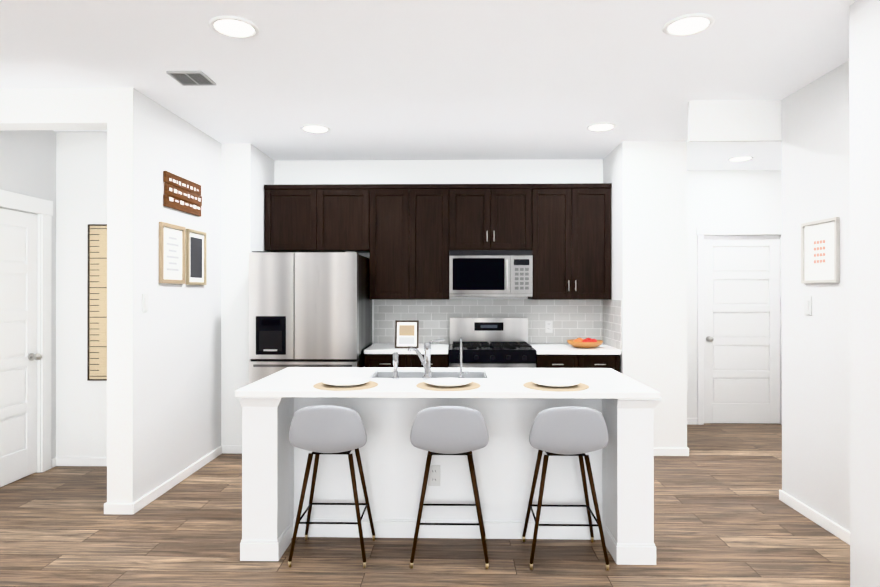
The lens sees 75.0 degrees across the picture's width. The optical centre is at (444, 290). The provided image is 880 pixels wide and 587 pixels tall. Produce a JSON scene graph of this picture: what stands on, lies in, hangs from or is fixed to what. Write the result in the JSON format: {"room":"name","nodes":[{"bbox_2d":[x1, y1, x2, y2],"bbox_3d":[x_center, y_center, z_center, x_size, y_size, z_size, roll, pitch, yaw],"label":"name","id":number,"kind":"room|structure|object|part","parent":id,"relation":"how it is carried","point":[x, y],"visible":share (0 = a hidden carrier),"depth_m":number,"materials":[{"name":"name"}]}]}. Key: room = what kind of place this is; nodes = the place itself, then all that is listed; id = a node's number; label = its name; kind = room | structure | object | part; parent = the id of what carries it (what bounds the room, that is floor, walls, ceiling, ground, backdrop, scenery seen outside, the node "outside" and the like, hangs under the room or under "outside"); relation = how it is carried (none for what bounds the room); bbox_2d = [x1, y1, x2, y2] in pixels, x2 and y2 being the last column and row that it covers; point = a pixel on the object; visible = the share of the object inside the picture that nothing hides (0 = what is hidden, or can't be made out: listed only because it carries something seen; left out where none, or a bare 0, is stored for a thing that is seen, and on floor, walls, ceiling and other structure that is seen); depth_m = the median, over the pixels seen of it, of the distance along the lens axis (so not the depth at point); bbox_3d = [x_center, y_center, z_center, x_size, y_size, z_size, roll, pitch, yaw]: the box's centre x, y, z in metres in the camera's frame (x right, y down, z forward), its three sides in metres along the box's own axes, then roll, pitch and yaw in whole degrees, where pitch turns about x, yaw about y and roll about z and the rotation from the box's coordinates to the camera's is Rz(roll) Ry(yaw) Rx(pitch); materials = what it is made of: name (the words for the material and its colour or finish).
{"room":"kitchen","nodes":[
{"label":"kitchen","id":0,"kind":"room"},
{"bbox_2d":[0,130,55,472],"bbox_3d":[-3.287,0.062,2.690,0.120,2.740,4.277,0,0,1],"label":"wall","id":1,"kind":"structure","parent":0,"point":[27,162],"depth_m":4.53,"materials":[{"name":"paint"}]},
{"bbox_2d":[0,208,41,486],"bbox_3d":[-3.198,0.412,4.114,0.122,2.028,0.822,0,0,1],"label":"hall door","id":2,"kind":"structure","parent":1,"relation":"in","point":[19,356],"depth_m":4.33,"materials":[{"name":"white wood"}]},
{"bbox_2d":[0,189,52,471],"bbox_3d":[-3.185,0.354,4.114,0.020,2.160,1.054,0,0,1],"label":"door frame","id":3,"kind":"structure","parent":1,"relation":"attached to","point":[22,202],"depth_m":4.55,"materials":[{"name":"white wood"}]},
{"bbox_2d":[0,88,106,130],"bbox_3d":[-2.745,-1.194,3.785,1.159,0.224,0.166,0,0,1],"label":"wall","id":4,"kind":"structure","parent":0,"point":[53,108],"depth_m":3.70,"materials":[{"name":"paint"}]},
{"bbox_2d":[56,132,106,457],"bbox_3d":[-2.664,0.066,4.755,1.039,2.740,0.120,0,0,1],"label":"wall","id":5,"kind":"structure","parent":0,"point":[81,205],"depth_m":4.70,"materials":[{"name":"paint"}]},
{"bbox_2d":[52,457,106,467],"bbox_3d":[-2.673,1.401,4.684,1.025,0.070,0.017,0,0,1],"label":"baseboard","id":6,"kind":"structure","parent":5,"relation":"attached to","point":[67,461],"depth_m":4.68,"materials":[{"name":"white wood"}]},
{"bbox_2d":[87,224,106,380],"bbox_3d":[-2.773,0.096,4.686,0.275,1.274,0.020,0,0,1],"label":"chart","id":7,"kind":"object","parent":5,"relation":"attached to","point":[97,311],"visible":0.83,"depth_m":4.69,"materials":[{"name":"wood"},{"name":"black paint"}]},
{"bbox_2d":[107,88,220,502],"bbox_3d":[-2.070,0.065,4.381,0.166,2.740,1.390,0,0,1],"label":"wall","id":8,"kind":"structure","parent":0,"point":[163,388],"depth_m":3.94,"materials":[{"name":"paint"}]},
{"bbox_2d":[159,222,185,283],"bbox_3d":[-1.979,-0.268,4.181,0.020,0.430,0.354,0,0,1],"label":"framed art","id":9,"kind":"object","parent":8,"relation":"attached to","point":[172,253],"visible":1,"depth_m":4.18,"materials":[{"name":"beige wood"}]},
{"bbox_2d":[104,445,241,514],"bbox_3d":[-1.947,1.400,4.369,0.439,0.070,1.404,0,0,1],"label":"baseboard","id":10,"kind":"structure","parent":8,"relation":"attached to","point":[138,504],"depth_m":4.09,"materials":[{"name":"white wood"}]},
{"bbox_2d":[163,171,201,216],"bbox_3d":[-1.975,-0.726,4.355,0.020,0.251,0.580,0,0,1],"label":"sign","id":11,"kind":"object","parent":8,"relation":"attached to","point":[182,194],"visible":1,"depth_m":4.30,"materials":[{"name":"brown wood"}]},
{"bbox_2d":[186,229,206,284],"bbox_3d":[-1.971,-0.262,4.564,0.020,0.431,0.320,0,0,1],"label":"art","id":12,"kind":"object","parent":8,"relation":"attached to","point":[196,257],"visible":1,"depth_m":4.56,"materials":[{"name":"black paper"}]},
{"bbox_2d":[221,143,273,445],"bbox_3d":[-1.917,0.067,5.468,0.425,2.740,0.790,0,0,1],"label":"wall","id":13,"kind":"structure","parent":0,"point":[247,172],"depth_m":5.07,"materials":[{"name":"paint"}]},
{"bbox_2d":[0,423,849,586],"bbox_3d":[-0.041,1.481,2.480,14.000,0.100,13.000,0,0,1],"label":"floor","id":14,"kind":"structure","parent":0,"point":[724,516],"depth_m":3.24,"materials":[{"name":"brown wood"}]},
{"bbox_2d":[249,251,371,384],"bbox_3d":[-1.173,0.552,5.232,0.910,1.769,0.908,0,0,1],"label":"refrigerator","id":15,"kind":"object","parent":14,"relation":"on","point":[310,309],"visible":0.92,"depth_m":4.80,"materials":[{"name":"silver metal"}]},
{"bbox_2d":[288,405,374,567],"bbox_3d":[-0.604,1.008,3.108,0.409,0.848,0.409,0,0,1],"label":"stool","id":16,"kind":"object","parent":14,"relation":"on","point":[317,430],"visible":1,"depth_m":2.96,"materials":[{"name":"plastic"}]},
{"bbox_2d":[365,354,412,366],"bbox_3d":[-0.485,1.001,5.394,0.433,0.872,0.628,0,0,1],"label":"base cabinet","id":17,"kind":"object","parent":14,"relation":"on","point":[371,360],"depth_m":5.08,"materials":[{"name":"brown wood"}]},
{"bbox_2d":[413,353,448,367],"bbox_3d":[-0.174,1.001,5.387,0.433,0.872,0.628,0,0,1],"label":"base cabinet","id":18,"kind":"object","parent":14,"relation":"on","point":[437,360],"depth_m":5.08,"materials":[{"name":"brown wood"}]},
{"bbox_2d":[410,406,488,568],"bbox_3d":[0.030,1.008,3.095,0.409,0.848,0.409,0,0,1],"label":"stool","id":19,"kind":"object","parent":14,"relation":"on","point":[448,430],"visible":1,"depth_m":2.94,"materials":[{"name":"fabric"}]},
{"bbox_2d":[239,397,660,564],"bbox_3d":[0.031,0.994,3.422,2.212,0.878,0.855,0,0,1],"label":"kitchen island","id":20,"kind":"object","parent":14,"relation":"on","point":[507,404],"depth_m":3.32,"materials":[{"name":"white paint"}]},
{"bbox_2d":[428,465,439,485],"bbox_3d":[-0.058,1.073,3.325,0.072,0.118,0.008,0,0,1],"label":"outlet","id":21,"kind":"object","parent":20,"relation":"attached to","point":[434,476],"visible":0.98,"depth_m":3.32,"materials":[{"name":"white plastic"}]},
{"bbox_2d":[235,367,660,400],"bbox_3d":[0.019,0.536,3.415,2.188,0.034,0.932,0,0,1],"label":"island countertop","id":22,"kind":"structure","parent":20,"relation":"on","point":[505,384],"depth_m":3.17,"materials":[{"name":"white stone"}]},
{"bbox_2d":[313,377,377,390],"bbox_3d":[-0.538,0.505,3.142,0.350,0.025,0.350,0,0,1],"label":"placemat","id":23,"kind":"object","parent":22,"relation":"on","point":[344,383],"visible":1,"depth_m":3.11,"materials":[{"name":"beige"}]},
{"bbox_3d":[-0.538,0.503,3.142,0.256,0.020,0.256,0,0,1],"label":"plate","id":24,"kind":"part","parent":23,"relation":"part of","materials":[{"name":"white ceramic"}]},
{"bbox_2d":[391,337,470,380],"bbox_3d":[-0.079,0.398,3.466,0.452,0.241,0.257,0,0,1],"label":"faucet","id":25,"kind":"object","parent":22,"relation":"on","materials":[{"name":"silver metal"}]},
{"bbox_2d":[379,373,482,376],"bbox_3d":[-0.093,0.607,3.588,0.705,0.152,0.344,0,0,1],"label":"sink","id":26,"kind":"object","parent":22,"relation":"in","point":[380,374],"depth_m":3.75,"materials":[{"name":"silver metal"}]},
{"bbox_2d":[416,378,479,390],"bbox_3d":[0.023,0.505,3.131,0.350,0.025,0.350,0,0,1],"label":"placemat","id":27,"kind":"object","parent":22,"relation":"on","point":[448,384],"visible":1,"depth_m":3.10,"materials":[{"name":"beige"}]},
{"bbox_3d":[0.023,0.503,3.131,0.256,0.020,0.256,0,0,1],"label":"plate","id":28,"kind":"part","parent":27,"relation":"part of","materials":[{"name":"white ceramic"}]},
{"bbox_2d":[523,378,588,391],"bbox_3d":[0.608,0.505,3.118,0.350,0.025,0.350,0,0,1],"label":"placemat","id":29,"kind":"object","parent":22,"relation":"on","point":[554,384],"visible":1,"depth_m":3.09,"materials":[{"name":"beige"}]},
{"bbox_3d":[0.608,0.503,3.118,0.256,0.020,0.256,0,0,1],"label":"plate","id":30,"kind":"part","parent":29,"relation":"part of","materials":[{"name":"white ceramic"}]},
{"bbox_2d":[449,318,535,367],"bbox_3d":[0.430,0.851,5.311,0.762,1.171,0.681,0,0,1],"label":"range","id":31,"kind":"object","parent":14,"relation":"on","point":[494,342],"visible":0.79,"depth_m":5.37,"materials":[{"name":"silver metal"}]},
{"bbox_2d":[535,354,588,367],"bbox_3d":[1.034,1.001,5.362,0.429,0.872,0.628,0,0,1],"label":"base cabinet","id":32,"kind":"object","parent":14,"relation":"on","point":[542,361],"depth_m":5.05,"materials":[{"name":"brown wood"}]},
{"bbox_2d":[522,406,608,569],"bbox_3d":[0.647,1.008,3.082,0.409,0.848,0.409,0,0,1],"label":"stool","id":33,"kind":"object","parent":14,"relation":"on","point":[580,432],"visible":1,"depth_m":2.93,"materials":[{"name":"plastic"}]},
{"bbox_2d":[589,355,619,371],"bbox_3d":[1.341,1.001,5.356,0.429,0.872,0.628,0,0,1],"label":"base cabinet","id":34,"kind":"object","parent":14,"relation":"on","point":[595,361],"depth_m":5.05,"materials":[{"name":"brown wood"}]},
{"bbox_2d":[364,343,620,354],"bbox_3d":[0.426,0.543,5.369,2.262,0.040,0.642,0,0,1],"label":"countertop","id":35,"kind":"structure","parent":34,"relation":"on","point":[443,348],"depth_m":5.10,"materials":[{"name":"white stone"}]},
{"bbox_2d":[395,320,418,347],"bbox_3d":[-0.340,0.397,5.230,0.215,0.250,0.067,0,0,1],"label":"framed picture","id":36,"kind":"object","parent":35,"relation":"on","point":[406,333],"visible":1,"depth_m":5.22,"materials":[{"name":"brown"}]},
{"bbox_2d":[567,338,602,347],"bbox_3d":[1.298,0.474,5.284,0.330,0.095,0.330,0,0,1],"label":"fruit bowl","id":37,"kind":"object","parent":35,"relation":"on","point":[585,343],"visible":1,"depth_m":5.19,"materials":[{"name":"brown wood"}]},
{"bbox_2d":[0,0,856,169],"bbox_3d":[-0.041,-1.357,2.485,14.000,0.104,13.000,0,0,1],"label":"ceiling","id":38,"kind":"structure","parent":0,"point":[449,79],"depth_m":3.34,"materials":[{"name":"paint"}]},
{"bbox_2d":[166,71,215,85],"bbox_3d":[-1.545,-1.301,3.512,0.210,0.012,0.210,0,0,1],"label":"ceiling vent","id":39,"kind":"object","parent":38,"relation":"in","point":[192,78],"visible":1,"depth_m":3.50,"materials":[{"name":"silver metal"}]},
{"bbox_2d":[209,16,258,38],"bbox_3d":[-1.039,-1.301,2.839,0.236,0.010,0.236,0,0,1],"label":"recessed light","id":40,"kind":"object","parent":38,"relation":"in","point":[234,27],"visible":1,"depth_m":2.83,"materials":[{"name":"white"}]},
{"bbox_2d":[300,124,329,132],"bbox_3d":[-1.032,-1.298,4.599,0.236,0.010,0.236,0,0,1],"label":"recessed light","id":41,"kind":"object","parent":38,"relation":"in","point":[314,128],"visible":1,"depth_m":4.59,"materials":[{"name":"white"}]},
{"bbox_2d":[586,122,616,131],"bbox_3d":[1.247,-1.298,4.551,0.236,0.010,0.236,0,0,1],"label":"recessed light","id":42,"kind":"object","parent":38,"relation":"in","point":[601,126],"visible":1,"depth_m":4.53,"materials":[{"name":"white"}]},
{"bbox_2d":[663,13,714,36],"bbox_3d":[1.199,-1.301,2.816,0.236,0.010,0.236,0,0,1],"label":"recessed light","id":43,"kind":"object","parent":38,"relation":"in","point":[688,24],"visible":1,"depth_m":2.80,"materials":[{"name":"white"}]},
{"bbox_2d":[727,156,753,161],"bbox_3d":[2.908,-1.296,5.634,0.236,0.010,0.236,0,0,1],"label":"recessed light","id":44,"kind":"object","parent":38,"relation":"in","point":[738,159],"visible":1,"depth_m":5.62,"materials":[{"name":"white"}]},
{"bbox_2d":[274,159,602,345],"bbox_3d":[-0.062,0.068,5.764,3.272,2.740,0.120,0,0,1],"label":"wall","id":45,"kind":"structure","parent":0,"point":[524,171],"depth_m":5.71,"materials":[{"name":"paint"}]},
{"bbox_2d":[264,184,327,252],"bbox_3d":[-1.417,-0.689,5.567,0.558,0.621,0.329,0,0,1],"label":"upper cabinet","id":46,"kind":"object","parent":45,"relation":"attached to","point":[293,214],"depth_m":5.41,"materials":[{"name":"brown wood"}]},
{"bbox_2d":[324,184,371,252],"bbox_3d":[-0.979,-0.689,5.558,0.558,0.621,0.329,0,0,1],"label":"upper cabinet","id":47,"kind":"object","parent":45,"relation":"attached to","point":[347,207],"depth_m":5.40,"materials":[{"name":"brown wood"}]},
{"bbox_2d":[360,184,415,298],"bbox_3d":[-0.514,-0.459,5.548,0.496,1.082,0.329,0,0,1],"label":"upper cabinet","id":48,"kind":"object","parent":45,"relation":"attached to","point":[407,237],"depth_m":5.39,"materials":[{"name":"brown wood"}]},
{"bbox_2d":[416,184,455,298],"bbox_3d":[-0.137,-0.459,5.540,0.496,1.082,0.329,0,0,1],"label":"upper cabinet","id":49,"kind":"object","parent":45,"relation":"attached to","point":[435,203],"depth_m":5.38,"materials":[{"name":"brown wood"}]},
{"bbox_2d":[456,184,531,249],"bbox_3d":[0.437,-0.689,5.528,0.775,0.621,0.329,0,0,1],"label":"upper cabinet","id":50,"kind":"object","parent":45,"relation":"attached to","point":[488,216],"depth_m":5.37,"materials":[{"name":"brown wood"}]},
{"bbox_2d":[449,250,532,296],"bbox_3d":[0.435,-0.160,5.470,0.767,0.429,0.441,0,0,1],"label":"microwave","id":51,"kind":"object","parent":50,"relation":"attached to","point":[490,273],"visible":1,"depth_m":5.29,"materials":[{"name":"silver metal"}]},
{"bbox_2d":[374,299,621,349],"bbox_3d":[0.431,0.302,5.373,2.270,0.437,0.640,0,0,1],"label":"tile backsplash","id":52,"kind":"structure","parent":45,"relation":"attached to","point":[586,318],"depth_m":5.68,"materials":[{"name":"grey tile"}]},
{"bbox_2d":[545,321,552,332],"bbox_3d":[1.035,0.355,5.665,0.072,0.118,0.008,0,0,1],"label":"outlet","id":53,"kind":"object","parent":52,"relation":"attached to","point":[548,326],"visible":1,"depth_m":5.66,"materials":[{"name":"white plastic"}]},
{"bbox_2d":[528,183,611,299],"bbox_3d":[1.164,-0.459,5.512,0.800,1.082,0.329,0,0,1],"label":"upper cabinet","id":54,"kind":"object","parent":45,"relation":"attached to","point":[571,222],"depth_m":5.35,"materials":[{"name":"brown wood"}]},
{"bbox_2d":[603,141,686,447],"bbox_3d":[1.848,0.067,5.593,0.554,2.740,1.200,0,0,1],"label":"wall","id":55,"kind":"structure","parent":0,"point":[647,180],"depth_m":4.99,"materials":[{"name":"paint"}]},
{"bbox_2d":[654,448,686,455],"bbox_3d":[1.828,1.401,4.986,0.540,0.070,0.018,0,0,1],"label":"baseboard","id":56,"kind":"structure","parent":55,"relation":"attached to","point":[657,451],"depth_m":4.97,"materials":[{"name":"white wood"}]},
{"bbox_2d":[687,170,781,424],"bbox_3d":[3.489,0.069,6.219,2.700,2.740,0.120,0,0,1],"label":"wall","id":57,"kind":"structure","parent":0,"point":[734,198],"depth_m":6.17,"materials":[{"name":"paint"}]},
{"bbox_2d":[687,418,696,424],"bbox_3d":[2.438,1.403,6.170,0.570,0.070,0.018,0,0,1],"label":"baseboard","id":58,"kind":"structure","parent":57,"relation":"attached to","point":[690,421],"depth_m":6.16,"materials":[{"name":"white wood"}]},
{"bbox_2d":[696,227,781,424],"bbox_3d":[3.204,0.377,6.152,0.982,2.122,0.020,0,0,1],"label":"door frame","id":59,"kind":"structure","parent":57,"relation":"attached to","point":[701,232],"depth_m":6.16,"materials":[{"name":"white wood"}]},
{"bbox_2d":[703,235,779,423],"bbox_3d":[3.204,0.416,6.165,0.826,2.028,0.122,0,0,1],"label":"hall door","id":60,"kind":"structure","parent":57,"relation":"in","point":[741,283],"depth_m":6.19,"materials":[{"name":"white wood"}]},
{"bbox_2d":[688,100,781,141],"bbox_3d":[2.058,-1.167,3.946,0.744,0.277,0.030,0,0,1],"label":"wall","id":61,"kind":"structure","parent":0,"point":[735,121],"depth_m":3.93,"materials":[{"name":"paint"}]},
{"bbox_2d":[781,60,849,531],"bbox_3d":[2.356,0.063,3.272,0.120,2.740,1.300,0,0,1],"label":"wall","id":62,"kind":"structure","parent":0,"point":[815,123],"depth_m":3.54,"materials":[{"name":"paint"}]},
{"bbox_2d":[804,296,811,314],"bbox_3d":[2.297,0.091,3.624,0.010,0.118,0.072,0,0,1],"label":"light switch","id":63,"kind":"object","parent":62,"relation":"attached to","point":[807,305],"visible":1,"depth_m":3.61,"materials":[{"name":"white plastic"}]},
{"bbox_2d":[779,490,849,544],"bbox_3d":[2.289,1.398,3.278,0.014,0.070,1.314,0,0,1],"label":"baseboard","id":64,"kind":"structure","parent":62,"relation":"attached to","point":[833,528],"depth_m":3.52,"materials":[{"name":"white wood"}]},
{"bbox_2d":[801,217,839,282],"bbox_3d":[2.289,-0.238,3.497,0.020,0.382,0.342,0,0,1],"label":"framed art","id":65,"kind":"object","parent":62,"relation":"attached to","point":[820,251],"visible":1,"depth_m":3.48,"materials":[{"name":"grey"}]},
{"bbox_2d":[849,0,879,586],"bbox_3d":[2.110,0.059,1.532,0.540,2.740,2.190,0,0,1],"label":"wall","id":66,"kind":"structure","parent":0,"point":[864,53],"depth_m":2.54,"materials":[{"name":"paint"}]}
]}

